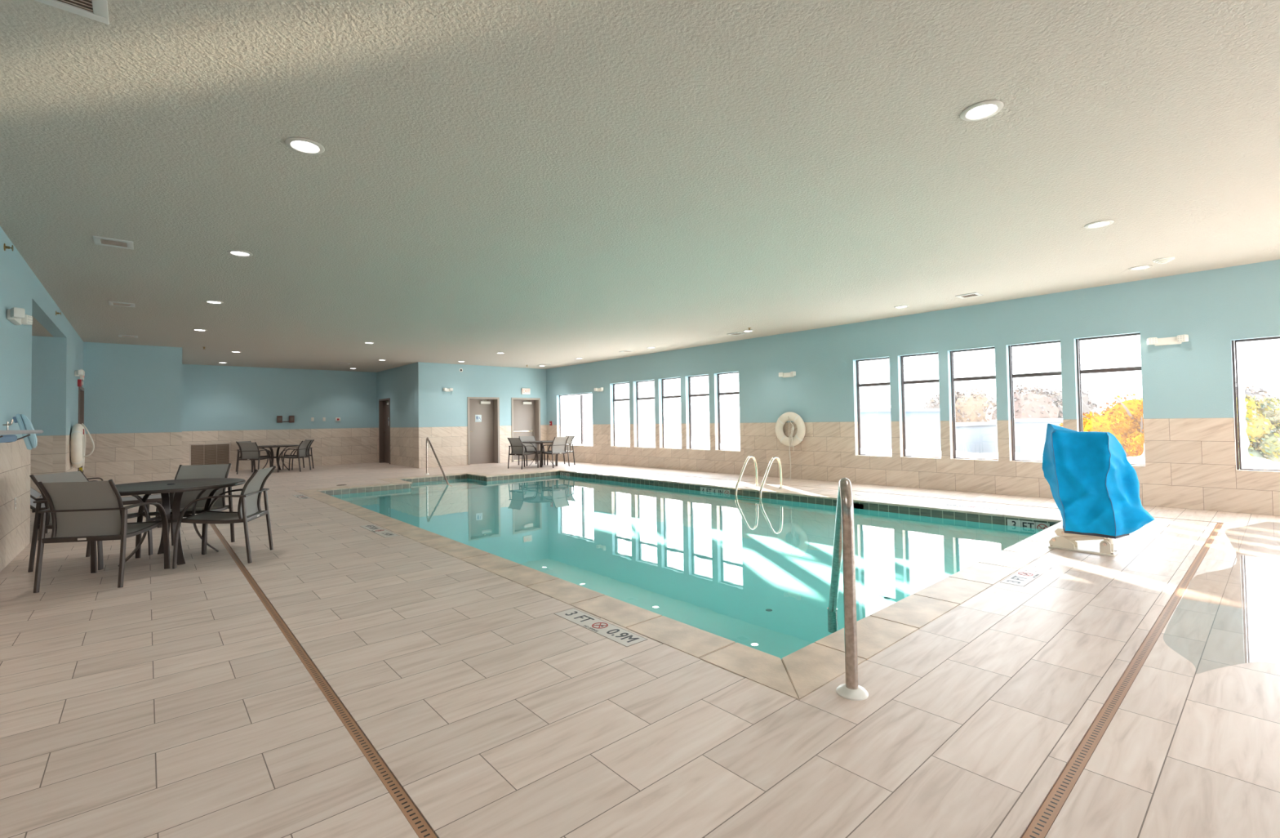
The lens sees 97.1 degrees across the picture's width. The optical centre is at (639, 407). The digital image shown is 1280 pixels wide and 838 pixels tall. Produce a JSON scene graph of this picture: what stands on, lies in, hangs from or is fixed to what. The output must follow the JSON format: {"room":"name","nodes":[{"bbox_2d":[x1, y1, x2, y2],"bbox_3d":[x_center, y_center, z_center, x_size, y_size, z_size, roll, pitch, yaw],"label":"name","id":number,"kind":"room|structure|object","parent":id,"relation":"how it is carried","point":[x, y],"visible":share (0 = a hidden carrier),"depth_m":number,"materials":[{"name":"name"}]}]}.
{"room":"indoor swimming pool","nodes":[
{"label":"indoor swimming pool","id":0,"kind":"room"},
{"bbox_2d":[0,226,83,572],"bbox_3d":[-4.997,-0.105,4.074,0.150,3.170,21.100,0,-2,-41],"label":"wall","id":1,"kind":"structure","parent":0,"point":[20,287],"depth_m":6.11,"materials":[{"name":"teal paint"}]},
{"bbox_2d":[2,419,13,430],"bbox_3d":[-5.931,0.172,5.307,0.068,0.118,0.016,0,-2,-41],"label":"wall hook","id":2,"kind":"object","parent":1,"relation":"attached to","point":[11,420],"visible":0.68,"depth_m":5.30,"materials":[{"name":"silver metal"}]},
{"bbox_2d":[6,306,32,324],"bbox_3d":[-6.136,-0.891,5.593,0.126,0.112,0.548,0,-2,-41],"label":"emergency light","id":3,"kind":"object","parent":1,"relation":"attached to","point":[17,316],"visible":1,"depth_m":5.44,"materials":[{"name":"white plastic"}]},
{"bbox_2d":[12,413,37,449],"bbox_3d":[-6.033,0.241,5.546,0.162,0.353,0.060,0,-2,-35],"label":"block","id":4,"kind":"object","parent":1,"relation":"hanging from","point":[24,422],"visible":0.87,"depth_m":5.54,"materials":[{"name":"blue plastic"}]},
{"bbox_2d":[74,369,84,376],"bbox_3d":[-10.528,-0.638,10.621,0.126,0.112,0.328,0,-2,-41],"label":"emergency light","id":5,"kind":"object","parent":1,"relation":"attached to","point":[78,372],"visible":1,"depth_m":10.53,"materials":[{"name":"white plastic"}]},
{"bbox_2d":[77,378,83,386],"bbox_3d":[-10.972,-0.474,11.090,0.075,0.140,0.180,0,-2,-41],"label":"fire alarm strobe","id":6,"kind":"object","parent":1,"relation":"attached to","point":[80,383],"visible":1,"depth_m":11.02,"materials":[{"name":"red plastic"}]},
{"bbox_2d":[77,386,84,472],"bbox_3d":[-11.435,0.674,11.492,0.125,2.180,1.040,0,-2,-41],"label":"door","id":7,"kind":"structure","parent":1,"relation":"in","point":[81,389],"depth_m":11.86,"materials":[{"name":"brown paint"}]},
{"bbox_2d":[70,422,94,471],"bbox_3d":[-10.127,0.741,10.188,0.771,0.902,0.318,-2,-2,33],"label":"buoy","id":8,"kind":"object","parent":1,"relation":"attached to","point":[77,441],"visible":1,"depth_m":9.99,"materials":[{"name":"plastic"}]},
{"bbox_3d":[-4.439,0.179,3.754,0.282,0.153,0.022,0,-2,-41],"label":"wall bracket","id":9,"kind":"object","parent":1,"relation":"attached to","visible":0},
{"bbox_2d":[0,434,17,442],"bbox_3d":[-4.563,0.224,3.909,0.210,0.052,1.500,0,-2,-41],"label":"board","id":10,"kind":"object","parent":9,"relation":"on","point":[9,437],"visible":0.98,"depth_m":4.17,"materials":[{"name":"blue plastic"}]},
{"bbox_2d":[0,429,43,434],"bbox_3d":[-4.920,0.193,4.356,0.280,0.030,2.440,0,-2,-41],"label":"board","id":11,"kind":"object","parent":9,"relation":"on","point":[33,431],"visible":1,"depth_m":4.28,"materials":[{"name":"grey"}]},
{"bbox_2d":[30,335,53,511],"bbox_3d":[-10.555,0.257,8.697,2.140,2.850,0.150,0,-2,-41],"label":"wall","id":12,"kind":"structure","parent":0,"point":[42,347],"depth_m":9.27,"materials":[{"name":"teal paint"}]},
{"bbox_2d":[31,315,53,337],"bbox_3d":[-9.319,-1.325,7.214,2.240,0.200,4.000,0,-2,-41],"label":"ceiling","id":13,"kind":"structure","parent":0,"point":[37,329],"depth_m":8.73,"materials":[{"name":"beige paint"}]},
{"bbox_2d":[83,341,182,484],"bbox_3d":[-11.287,0.201,12.515,1.780,3.170,0.200,0,-2,-41],"label":"wall","id":14,"kind":"structure","parent":0,"point":[133,393],"depth_m":12.47,"materials":[{"name":"teal paint"}]},
{"bbox_2d":[182,364,377,470],"bbox_3d":[-11.255,0.342,18.316,6.300,3.170,0.200,0,-2,-41],"label":"wall","id":15,"kind":"structure","parent":0,"point":[220,404],"depth_m":18.04,"materials":[{"name":"teal paint"}]},
{"bbox_2d":[189,442,231,465],"bbox_3d":[-12.769,1.425,16.806,0.980,0.700,0.020,0,-2,-41],"label":"air vent","id":16,"kind":"object","parent":15,"relation":"in","point":[199,453],"visible":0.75,"depth_m":16.81,"materials":[{"name":"beige metal"}]},
{"bbox_2d":[276,415,282,422],"bbox_3d":[-11.445,0.381,17.956,0.140,0.220,0.090,0,-2,-41],"label":"control box","id":17,"kind":"object","parent":15,"relation":"attached to","point":[279,418],"visible":1,"depth_m":17.93,"materials":[{"name":"brown metal"}]},
{"bbox_2d":[288,415,294,422],"bbox_3d":[-11.197,0.382,18.173,0.140,0.220,0.090,0,-2,-41],"label":"control box","id":18,"kind":"object","parent":15,"relation":"attached to","point":[291,418],"visible":1,"depth_m":18.14,"materials":[{"name":"brown metal"}]},
{"bbox_2d":[376,363,413,466],"bbox_3d":[-7.918,0.296,18.675,0.400,3.170,3.650,0,-2,-41],"label":"wall","id":19,"kind":"structure","parent":0,"point":[397,384],"depth_m":18.13,"materials":[{"name":"teal paint"}]},
{"bbox_2d":[378,397,390,463],"bbox_3d":[-8.633,0.808,19.313,0.205,2.200,1.140,0,-2,-41],"label":"door","id":20,"kind":"structure","parent":19,"relation":"in","point":[384,403],"depth_m":19.64,"materials":[{"name":"brown paint"}]},
{"bbox_2d":[413,361,546,467],"bbox_3d":[-5.068,0.245,18.476,4.430,3.170,0.400,0,-2,-41],"label":"wall","id":21,"kind":"structure","parent":0,"point":[440,415],"depth_m":17.65,"materials":[{"name":"teal paint"}]},
{"bbox_2d":[443,387,453,391],"bbox_3d":[-5.913,-0.538,17.419,0.308,0.112,0.126,0,-2,-41],"label":"emergency light","id":22,"kind":"object","parent":21,"relation":"attached to","point":[446,389],"visible":1,"depth_m":17.42,"materials":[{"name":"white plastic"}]},
{"bbox_2d":[467,396,499,464],"bbox_3d":[-5.128,0.753,18.328,1.090,2.150,0.325,0,-2,-41],"label":"door","id":23,"kind":"structure","parent":21,"relation":"in","point":[483,437],"depth_m":18.48,"materials":[{"name":"beige paint"}]},
{"bbox_2d":[475,414,481,422],"bbox_3d":[-5.254,0.361,18.376,0.220,0.240,0.008,0,-2,-41],"label":"restroom sign","id":24,"kind":"object","parent":23,"relation":"attached to","point":[477,417],"visible":1,"depth_m":18.38,"materials":[{"name":"white plastic"}]},
{"bbox_2d":[511,397,540,462],"bbox_3d":[-3.964,0.759,19.345,1.100,2.150,0.325,0,-2,-41],"label":"door","id":25,"kind":"structure","parent":21,"relation":"in","point":[526,411],"depth_m":19.52,"materials":[{"name":"beige paint"}]},
{"bbox_2d":[521,387,530,394],"bbox_3d":[-3.883,-0.546,19.244,0.330,0.210,0.047,0,-2,-41],"label":"exit sign","id":26,"kind":"object","parent":21,"relation":"attached to","point":[524,390],"visible":1,"depth_m":19.23,"materials":[{"name":"white plastic"}]},
{"bbox_2d":[0,0,1279,372],"bbox_3d":[-2.062,-1.706,9.555,12.650,0.200,25.800,0,-2,-41],"label":"ceiling","id":27,"kind":"structure","parent":0,"point":[555,183],"depth_m":4.10,"materials":[{"name":"beige paint"}]},
{"bbox_2d":[35,0,109,24],"bbox_3d":[-2.450,-1.766,2.391,0.290,0.014,0.300,0,-2,-41],"label":"ceiling vent","id":28,"kind":"object","parent":27,"relation":"in","point":[96,10],"visible":1,"depth_m":2.49,"materials":[{"name":"silver metal"}]},
{"bbox_2d":[93,235,133,248],"bbox_3d":[-5.255,-1.642,5.648,0.290,0.014,0.300,0,-2,-41],"label":"ceiling vent","id":29,"kind":"object","parent":27,"relation":"in","point":[98,240],"visible":1,"depth_m":5.63,"materials":[{"name":"silver metal"}]},
{"bbox_2d":[107,301,134,306],"bbox_3d":[-7.724,-1.534,8.429,0.290,0.014,0.300,0,-2,-41],"label":"ceiling vent","id":30,"kind":"object","parent":27,"relation":"in","point":[110,303],"visible":1,"depth_m":8.40,"materials":[{"name":"silver metal"}]},
{"bbox_2d":[118,334,137,337],"bbox_3d":[-10.268,-1.422,11.342,0.290,0.014,0.300,0,-2,-41],"label":"ceiling vent","id":31,"kind":"object","parent":27,"relation":"in","point":[119,335],"visible":1,"depth_m":11.29,"materials":[{"name":"silver metal"}]},
{"bbox_2d":[204,299,223,303],"bbox_3d":[-6.317,-1.559,8.383,0.230,0.012,0.230,0,-2,-41],"label":"recessed light","id":32,"kind":"object","parent":27,"relation":"in","point":[206,300],"visible":1,"depth_m":8.36,"materials":[{"name":"white plastic"}]},
{"bbox_2d":[226,249,253,256],"bbox_3d":[-4.285,-1.648,6.057,0.230,0.012,0.230,0,-2,-41],"label":"recessed light","id":33,"kind":"object","parent":27,"relation":"in","point":[236,252],"visible":1,"depth_m":6.04,"materials":[{"name":"white plastic"}]},
{"bbox_2d":[284,137,324,154],"bbox_3d":[-2.229,-1.737,3.765,0.230,0.012,0.230,0,-2,-41],"label":"recessed light","id":34,"kind":"object","parent":27,"relation":"in","point":[301,144],"visible":1,"depth_m":3.75,"materials":[{"name":"white plastic"}]},
{"bbox_2d":[727,332,746,335],"bbox_3d":[2.100,-1.599,12.322,0.290,0.014,0.300,0,-2,-41],"label":"ceiling vent","id":35,"kind":"object","parent":27,"relation":"in","point":[733,333],"visible":1,"depth_m":12.28,"materials":[{"name":"silver metal"}]},
{"bbox_2d":[893,305,908,308],"bbox_3d":[4.438,-1.704,9.599,0.230,0.012,0.230,0,-2,-41],"label":"recessed light","id":36,"kind":"object","parent":27,"relation":"in","point":[898,306],"visible":1,"depth_m":9.58,"materials":[{"name":"white"}]},
{"bbox_2d":[955,292,982,298],"bbox_3d":[5.112,-1.734,8.782,0.290,0.014,0.300,0,-2,-41],"label":"ceiling vent","id":37,"kind":"object","parent":27,"relation":"in","point":[973,294],"visible":1,"depth_m":8.77,"materials":[{"name":"silver metal"}]},
{"bbox_2d":[960,99,1004,120],"bbox_3d":[2.094,-1.815,3.466,0.230,0.012,0.230,0,-2,-41],"label":"recessed light","id":38,"kind":"object","parent":27,"relation":"in","point":[986,108],"visible":1,"depth_m":3.46,"materials":[{"name":"white"}]},
{"bbox_2d":[1084,219,1114,228],"bbox_3d":[4.526,-1.803,5.576,0.230,0.012,0.230,0,-2,-41],"label":"recessed light","id":39,"kind":"object","parent":27,"relation":"in","point":[1098,224],"visible":1,"depth_m":5.56,"materials":[{"name":"white"}]},
{"bbox_2d":[1128,264,1152,270],"bbox_3d":[6.434,-1.793,7.268,0.230,0.012,0.230,0,-2,-41],"label":"recessed light","id":40,"kind":"object","parent":27,"relation":"in","point":[1140,267],"visible":1,"depth_m":7.25,"materials":[{"name":"white plastic"}]},
{"bbox_2d":[1152,256,1174,263],"bbox_3d":[6.388,-1.782,6.895,0.200,0.050,0.200,0,-2,-41],"label":"ceiling vent","id":41,"kind":"object","parent":27,"relation":"in","point":[1164,260],"visible":1,"depth_m":6.86,"materials":[{"name":"white plastic"}]},
{"bbox_2d":[0,459,1279,837],"bbox_3d":[-2.903,1.592,8.827,14.050,0.060,25.200,0,-2,-41],"label":"floor","id":42,"kind":"structure","parent":0,"point":[170,702],"depth_m":2.61,"materials":[{"name":"tile"}]},
{"bbox_2d":[30,477,149,521],"bbox_3d":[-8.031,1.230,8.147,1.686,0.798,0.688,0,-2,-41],"label":"armchair","id":43,"kind":"object","parent":42,"relation":"on","point":[34,494],"visible":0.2,"depth_m":7.89,"materials":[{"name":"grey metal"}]},
{"bbox_2d":[27,470,152,572],"bbox_3d":[-5.372,1.077,5.540,0.675,0.893,0.648,-1,-1,-4],"label":"armchair","id":44,"kind":"object","parent":42,"relation":"on","point":[74,476],"visible":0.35,"depth_m":5.30,"materials":[{"name":"grey metal"}]},
{"bbox_2d":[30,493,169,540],"bbox_3d":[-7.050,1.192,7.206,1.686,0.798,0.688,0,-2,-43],"label":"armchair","id":45,"kind":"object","parent":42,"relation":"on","point":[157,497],"visible":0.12,"depth_m":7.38,"materials":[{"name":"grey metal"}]},
{"bbox_2d":[33,479,169,592],"bbox_3d":[-4.625,1.049,4.886,0.648,0.893,0.675,-1,-1,-11],"label":"armchair","id":46,"kind":"object","parent":42,"relation":"on","point":[91,511],"visible":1,"depth_m":4.68,"materials":[{"name":"grey metal"}]},
{"bbox_2d":[115,477,245,566],"bbox_3d":[-4.681,1.137,5.644,1.220,0.750,1.220,-1,-1,-6],"label":"round patio table","id":47,"kind":"object","parent":42,"relation":"on","point":[178,486],"visible":0.8,"depth_m":5.53,"materials":[{"name":"grey metal"}]},
{"bbox_2d":[135,462,235,558],"bbox_3d":[-4.860,1.082,6.101,0.648,0.893,0.675,-1,-1,-13],"label":"armchair","id":48,"kind":"object","parent":42,"relation":"on","point":[194,471],"visible":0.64,"depth_m":6.30,"materials":[{"name":"grey fabric"}]},
{"bbox_2d":[172,465,275,568],"bbox_3d":[-4.101,1.058,5.642,0.675,0.893,0.648,-1,-1,-16],"label":"armchair","id":49,"kind":"object","parent":42,"relation":"on","point":[249,508],"visible":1,"depth_m":5.60,"materials":[{"name":"grey metal"}]},
{"bbox_2d":[235,440,271,471],"bbox_3d":[-11.554,1.452,16.880,0.675,0.893,0.648,-1,-1,8],"label":"armchair","id":50,"kind":"object","parent":42,"relation":"on","point":[254,461],"visible":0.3,"depth_m":16.81,"materials":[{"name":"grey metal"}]},
{"bbox_2d":[236,441,273,474],"bbox_3d":[-10.908,1.420,16.004,0.648,0.893,0.675,-1,-1,0],"label":"armchair","id":51,"kind":"object","parent":42,"relation":"on","point":[249,451],"visible":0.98,"depth_m":15.80,"materials":[{"name":"grey fabric"}]},
{"bbox_2d":[257,444,298,470],"bbox_3d":[-10.790,1.504,16.712,1.220,0.750,1.220,-2,-2,32],"label":"round patio table","id":52,"kind":"object","parent":42,"relation":"on","point":[270,446],"visible":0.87,"depth_m":16.66,"materials":[{"name":"grey metal"}]},
{"bbox_2d":[277,440,311,471],"bbox_3d":[-10.071,1.419,16.527,0.675,0.893,0.648,-1,-1,-4],"label":"armchair","id":53,"kind":"object","parent":42,"relation":"on","point":[302,448],"visible":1,"depth_m":16.52,"materials":[{"name":"grey fabric"}]},
{"bbox_2d":[282,439,314,470],"bbox_3d":[-10.485,1.447,17.386,0.648,0.893,0.675,-2,-2,34],"label":"armchair","id":54,"kind":"object","parent":42,"relation":"on","point":[313,440],"visible":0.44,"depth_m":17.41,"materials":[{"name":"grey metal"}]},
{"bbox_2d":[292,493,310,498],"bbox_3d":[-6.268,1.657,10.468,0.163,0.007,0.778,0,-2,-41],"label":"depth marker","id":55,"kind":"object","parent":42,"relation":"on","point":[300,496],"visible":1,"depth_m":10.43,"materials":[{"name":"tile"}]},
{"bbox_2d":[209,523,437,837],"bbox_3d":[-2.165,1.452,3.499,0.048,0.054,16.200,0,-2,-41],"label":"floor drain","id":56,"kind":"object","parent":42,"relation":"in","point":[411,812],"visible":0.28,"depth_m":2.45,"materials":[{"name":"black"}]},
{"bbox_2d":[360,524,399,537],"bbox_3d":[-3.227,1.523,6.979,0.163,0.007,1.048,0,-2,-41],"label":"depth marker","id":57,"kind":"object","parent":42,"relation":"on","point":[381,531],"visible":1,"depth_m":6.93,"materials":[{"name":"tile"}]},
{"bbox_2d":[507,437,538,469],"bbox_3d":[-3.380,1.304,16.251,0.648,0.893,0.675,-2,-2,37],"label":"armchair","id":58,"kind":"object","parent":42,"relation":"on","point":[517,446],"visible":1,"depth_m":16.12,"materials":[{"name":"grey fabric"}]},
{"bbox_2d":[518,435,545,466],"bbox_3d":[-3.353,1.332,17.413,0.648,0.893,0.675,0,-2,-35],"label":"armchair","id":59,"kind":"object","parent":42,"relation":"on","point":[527,448],"visible":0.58,"depth_m":17.57,"materials":[{"name":"grey fabric"}]},
{"bbox_2d":[521,440,555,466],"bbox_3d":[-2.924,1.379,16.812,1.220,0.750,1.220,-2,-2,37],"label":"round patio table","id":60,"kind":"object","parent":42,"relation":"on","point":[542,441],"visible":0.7,"depth_m":16.62,"materials":[{"name":"grey metal"}]},
{"bbox_2d":[539,435,569,467],"bbox_3d":[-2.481,1.296,16.507,0.675,0.893,0.648,-2,-2,43],"label":"armchair","id":61,"kind":"object","parent":42,"relation":"on","point":[558,445],"visible":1,"depth_m":16.40,"materials":[{"name":"grey fabric"}]},
{"bbox_2d":[546,435,574,466],"bbox_3d":[-2.397,1.312,17.247,0.675,0.893,0.648,0,-2,-38],"label":"armchair","id":62,"kind":"object","parent":42,"relation":"on","point":[571,437],"visible":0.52,"depth_m":17.25,"materials":[{"name":"grey fabric"}]},
{"bbox_2d":[553,608,647,646],"bbox_3d":[-0.269,1.393,3.603,0.163,0.007,0.778,0,-2,-41],"label":"depth marker","id":63,"kind":"object","parent":42,"relation":"on","point":[620,635],"visible":1,"depth_m":3.56,"materials":[{"name":"tile"}]},
{"bbox_2d":[294,468,1062,699],"bbox_3d":[-1.082,2.236,9.608,6.475,1.371,12.980,0,-2,-41],"label":"swimming pool","id":64,"kind":"object","parent":42,"relation":"in","point":[740,584],"visible":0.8,"depth_m":5.97,"materials":[{"name":"liquid"}]},
{"bbox_2d":[425,436,448,484],"bbox_3d":[-4.956,1.402,13.941,0.110,1.308,2.024,0,-2,-38],"label":"pool handrail","id":65,"kind":"object","parent":64,"relation":"attached to","point":[427,437],"visible":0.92,"depth_m":14.38,"materials":[{"name":"silver metal"}]},
{"bbox_2d":[700,486,729,493],"bbox_3d":[1.476,1.676,11.141,0.012,0.153,0.764,0,-2,-41],"label":"marker","id":66,"kind":"object","parent":64,"relation":"attached to","point":[708,489],"visible":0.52,"depth_m":11.12,"materials":[{"name":"tile"}]},
{"bbox_2d":[734,455,783,497],"bbox_3d":[2.227,1.748,10.591,0.740,1.648,0.660,0,-2,-41],"label":"pool ladder","id":67,"kind":"object","parent":64,"relation":"attached to","point":[778,459],"visible":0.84,"depth_m":10.59,"materials":[{"name":"silver metal"}]},
{"bbox_2d":[826,477,868,700],"bbox_3d":[1.223,1.163,3.423,0.144,1.601,1.707,-1,-1,17],"label":"pool handrail","id":68,"kind":"object","parent":64,"relation":"attached to","point":[844,531],"visible":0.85,"depth_m":2.66,"materials":[{"name":"silver metal"}]},
{"bbox_2d":[1007,519,1049,528],"bbox_3d":[4.932,1.524,7.184,0.012,0.153,0.456,0,-2,-41],"label":"marker","id":69,"kind":"object","parent":64,"relation":"attached to","point":[1011,522],"visible":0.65,"depth_m":7.17,"materials":[{"name":"tile"}]},
{"bbox_2d":[775,411,805,479],"bbox_3d":[3.234,0.826,12.183,0.173,1.454,0.750,0,-2,-41],"label":"buoy","id":70,"kind":"object","parent":42,"relation":"on","point":[797,419],"visible":1,"depth_m":12.12,"materials":[{"name":"plastic"}]},
{"bbox_2d":[614,469,1213,522],"bbox_3d":[2.957,1.551,11.010,0.050,0.054,11.620,0,-2,-41],"label":"floor drain","id":71,"kind":"object","parent":42,"relation":"in","point":[615,469],"visible":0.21,"depth_m":9.05,"materials":[{"name":"black"}]},
{"bbox_2d":[943,503,1004,510],"bbox_3d":[4.736,1.420,8.039,0.163,0.007,0.778,0,-2,-41],"label":"depth marker","id":72,"kind":"object","parent":42,"relation":"on","point":[952,504],"visible":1,"depth_m":8.00,"materials":[{"name":"tile"}]},
{"bbox_2d":[1000,564,1051,586],"bbox_3d":[3.147,1.362,4.598,0.778,0.007,0.163,0,-2,-41],"label":"depth marker","id":73,"kind":"object","parent":42,"relation":"on","point":[1030,572],"visible":1,"depth_m":4.57,"materials":[{"name":"tile"}]},
{"bbox_2d":[1048,525,1118,556],"bbox_3d":[4.212,1.163,5.387,0.200,0.401,0.500,0,-2,-41],"label":"lift","id":74,"kind":"object","parent":42,"relation":"on","point":[1066,541],"visible":0.84,"depth_m":5.37,"materials":[{"name":"beige plastic"}]},
{"bbox_2d":[1042,423,1155,538],"bbox_3d":[4.309,0.668,5.348,0.820,1.035,0.601,-2,-2,37],"label":"cover","id":75,"kind":"object","parent":74,"relation":"on","point":[1095,487],"visible":1,"depth_m":5.18,"materials":[{"name":"blue fabric"}]},
{"bbox_2d":[1022,522,1223,837],"bbox_3d":[3.612,1.366,3.838,8.500,0.054,0.052,0,-2,-41],"label":"floor drain","id":76,"kind":"object","parent":42,"relation":"in","point":[1039,827],"visible":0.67,"depth_m":2.39,"materials":[{"name":"black"}]},
{"bbox_2d":[1163,521,1279,672],"bbox_3d":[5.780,1.304,4.022,6.148,0.001,2.530,0,-2,-41],"label":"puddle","id":77,"kind":"object","parent":42,"relation":"on","point":[1264,522],"visible":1,"depth_m":6.50,"materials":[{"name":"clear liquid"}]},
{"bbox_2d":[546,258,1279,515],"bbox_3d":[3.603,-0.050,12.081,0.220,3.770,21.850,0,-2,-41],"label":"wall","id":78,"kind":"structure","parent":0,"point":[1190,458],"depth_m":9.53,"materials":[{"name":"teal paint"}]},
{"bbox_2d":[559,392,592,445],"bbox_3d":[-2.066,0.402,18.602,0.060,1.685,2.050,0,-2,-41],"label":"window","id":79,"kind":"structure","parent":78,"relation":"in","point":[582,442],"depth_m":18.39,"materials":[{"name":"white metal"}]},
{"bbox_2d":[594,386,603,391],"bbox_3d":[-1.256,-0.544,17.386,0.126,0.112,0.418,0,-2,-41],"label":"emergency light","id":80,"kind":"object","parent":78,"relation":"attached to","point":[601,388],"visible":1,"depth_m":17.42,"materials":[{"name":"white plastic"}]},
{"bbox_2d":[613,382,630,446],"bbox_3d":[-0.499,0.218,16.809,0.060,1.885,0.900,0,-2,-41],"label":"window","id":81,"kind":"structure","parent":78,"relation":"in","point":[615,442],"depth_m":17.09,"materials":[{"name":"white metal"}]},
{"bbox_2d":[635,379,655,447],"bbox_3d":[0.211,0.187,15.996,0.060,1.885,0.900,0,-2,-41],"label":"window","id":82,"kind":"structure","parent":78,"relation":"in","point":[639,443],"depth_m":16.27,"materials":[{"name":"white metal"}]},
{"bbox_2d":[662,377,681,448],"bbox_3d":[0.894,0.157,15.213,0.060,1.885,0.840,0,-2,-41],"label":"window","id":83,"kind":"structure","parent":78,"relation":"in","point":[664,444],"depth_m":15.46,"materials":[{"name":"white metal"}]},
{"bbox_2d":[688,374,710,448],"bbox_3d":[1.555,0.128,14.456,0.060,1.885,0.810,0,-2,-41],"label":"window","id":84,"kind":"structure","parent":78,"relation":"in","point":[692,446],"depth_m":14.70,"materials":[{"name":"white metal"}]},
{"bbox_2d":[717,371,740,450],"bbox_3d":[2.193,0.100,13.726,0.060,1.885,0.770,0,-2,-41],"label":"window","id":85,"kind":"structure","parent":78,"relation":"in","point":[721,446],"depth_m":13.97,"materials":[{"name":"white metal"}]},
{"bbox_2d":[778,371,795,377],"bbox_3d":[3.203,-0.710,12.281,0.126,0.112,0.418,0,-2,-41],"label":"emergency light","id":86,"kind":"object","parent":78,"relation":"attached to","point":[791,374],"visible":1,"depth_m":12.29,"materials":[{"name":"white plastic"}]},
{"bbox_2d":[856,356,892,456],"bbox_3d":[4.575,-0.005,10.999,0.060,1.885,0.725,0,-2,-41],"label":"window","id":87,"kind":"structure","parent":78,"relation":"in","point":[861,451],"depth_m":11.19,"materials":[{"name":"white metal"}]},
{"bbox_2d":[900,351,941,457],"bbox_3d":[5.154,-0.030,10.336,0.060,1.885,0.715,0,-2,-41],"label":"window","id":88,"kind":"structure","parent":78,"relation":"in","point":[906,452],"depth_m":10.51,"materials":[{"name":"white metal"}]},
{"bbox_2d":[950,346,998,459],"bbox_3d":[5.731,-0.056,9.675,0.060,1.885,0.730,0,-2,-41],"label":"window","id":89,"kind":"structure","parent":78,"relation":"in","point":[959,455],"depth_m":9.83,"materials":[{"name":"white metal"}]},
{"bbox_2d":[1008,340,1061,461],"bbox_3d":[6.317,-0.081,9.004,0.060,1.885,0.725,0,-2,-41],"label":"window","id":90,"kind":"structure","parent":78,"relation":"in","point":[1015,456],"depth_m":9.21,"materials":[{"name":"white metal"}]},
{"bbox_2d":[1075,332,1145,465],"bbox_3d":[6.916,-0.108,8.318,0.060,1.885,0.755,0,-2,-41],"label":"window","id":91,"kind":"structure","parent":78,"relation":"in","point":[1139,460],"depth_m":8.46,"materials":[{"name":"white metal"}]},
{"bbox_2d":[1146,333,1188,345],"bbox_3d":[7.193,-0.911,7.712,0.126,0.112,0.418,0,-2,-41],"label":"emergency light","id":92,"kind":"object","parent":78,"relation":"attached to","point":[1179,339],"visible":1,"depth_m":7.71,"materials":[{"name":"white plastic"}]},
{"bbox_2d":[1231,336,1279,471],"bbox_3d":[8.420,-0.061,6.595,0.060,1.680,2.055,0,-2,-41],"label":"window","id":93,"kind":"structure","parent":78,"relation":"in","point":[1246,461],"depth_m":7.32,"materials":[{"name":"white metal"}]},
{"label":"outside","id":94,"kind":"structure","parent":0,"visible":0},
{"bbox_2d":[572,433,740,445],"bbox_3d":[40.523,5.405,68.389,128.950,0.200,170.000,0,-2,-41],"label":"ground","id":95,"kind":"structure","parent":94,"point":[727,439],"depth_m":124.12,"materials":[{"name":"grey"}]},
{"bbox_2d":[860,408,941,451],"bbox_3d":[10.143,2.394,23.377,6.350,4.620,2.800,0,-2,-41],"label":"building","id":96,"kind":"structure","parent":95,"relation":"on","point":[922,424],"depth_m":22.14,"materials":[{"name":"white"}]},
{"bbox_2d":[923,387,993,422],"bbox_3d":[38.908,1.607,68.040,8.709,7.460,8.780,0,-2,-41],"label":"autumn tree","id":97,"kind":"object","parent":95,"relation":"on","point":[968,408],"visible":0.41,"depth_m":64.49,"materials":[{"name":"brown plant"}]},
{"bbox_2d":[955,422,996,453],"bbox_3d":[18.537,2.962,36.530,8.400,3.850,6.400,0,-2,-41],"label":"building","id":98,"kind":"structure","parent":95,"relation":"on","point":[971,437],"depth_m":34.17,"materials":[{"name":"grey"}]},
{"bbox_2d":[991,417,1062,454],"bbox_3d":[24.316,2.682,32.954,8.400,4.050,4.200,0,-2,-41],"label":"building","id":99,"kind":"structure","parent":95,"relation":"on","point":[1030,433],"depth_m":30.53,"materials":[{"name":"grey"}]},
{"bbox_2d":[982,384,1104,422],"bbox_3d":[35.680,1.462,51.034,10.176,7.032,8.033,-1,-1,-17],"label":"autumn tree","id":100,"kind":"object","parent":95,"relation":"on","point":[1033,403],"visible":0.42,"depth_m":48.19,"materials":[{"name":"brown plant"}]},
{"bbox_2d":[1058,393,1143,457],"bbox_3d":[19.650,1.989,22.686,4.713,5.110,4.489,-2,-2,30],"label":"autumn tree","id":101,"kind":"object","parent":95,"relation":"on","point":[1098,423],"visible":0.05,"depth_m":22.50,"materials":[{"name":"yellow plant"}]},
{"bbox_2d":[1108,396,1144,457],"bbox_3d":[16.026,2.018,17.895,1.655,4.924,1.940,0,-2,-41],"label":"autumn tree","id":102,"kind":"object","parent":95,"relation":"on","point":[1126,424],"visible":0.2,"depth_m":18.14,"materials":[{"name":"brown plant"}]},
{"bbox_2d":[1235,383,1279,401],"bbox_3d":[51.272,0.907,50.524,8.593,7.608,8.714,0,-2,-35],"label":"autumn tree","id":103,"kind":"object","parent":95,"relation":"on","point":[1256,393],"visible":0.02,"depth_m":47.60,"materials":[{"name":"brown plant"}]},
{"bbox_2d":[1236,394,1279,468],"bbox_3d":[18.130,2.013,16.466,2.227,4.796,2.247,0,-2,-41],"label":"autumn tree","id":104,"kind":"object","parent":95,"relation":"on","point":[1261,417],"visible":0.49,"depth_m":16.02,"materials":[{"name":"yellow plant"}]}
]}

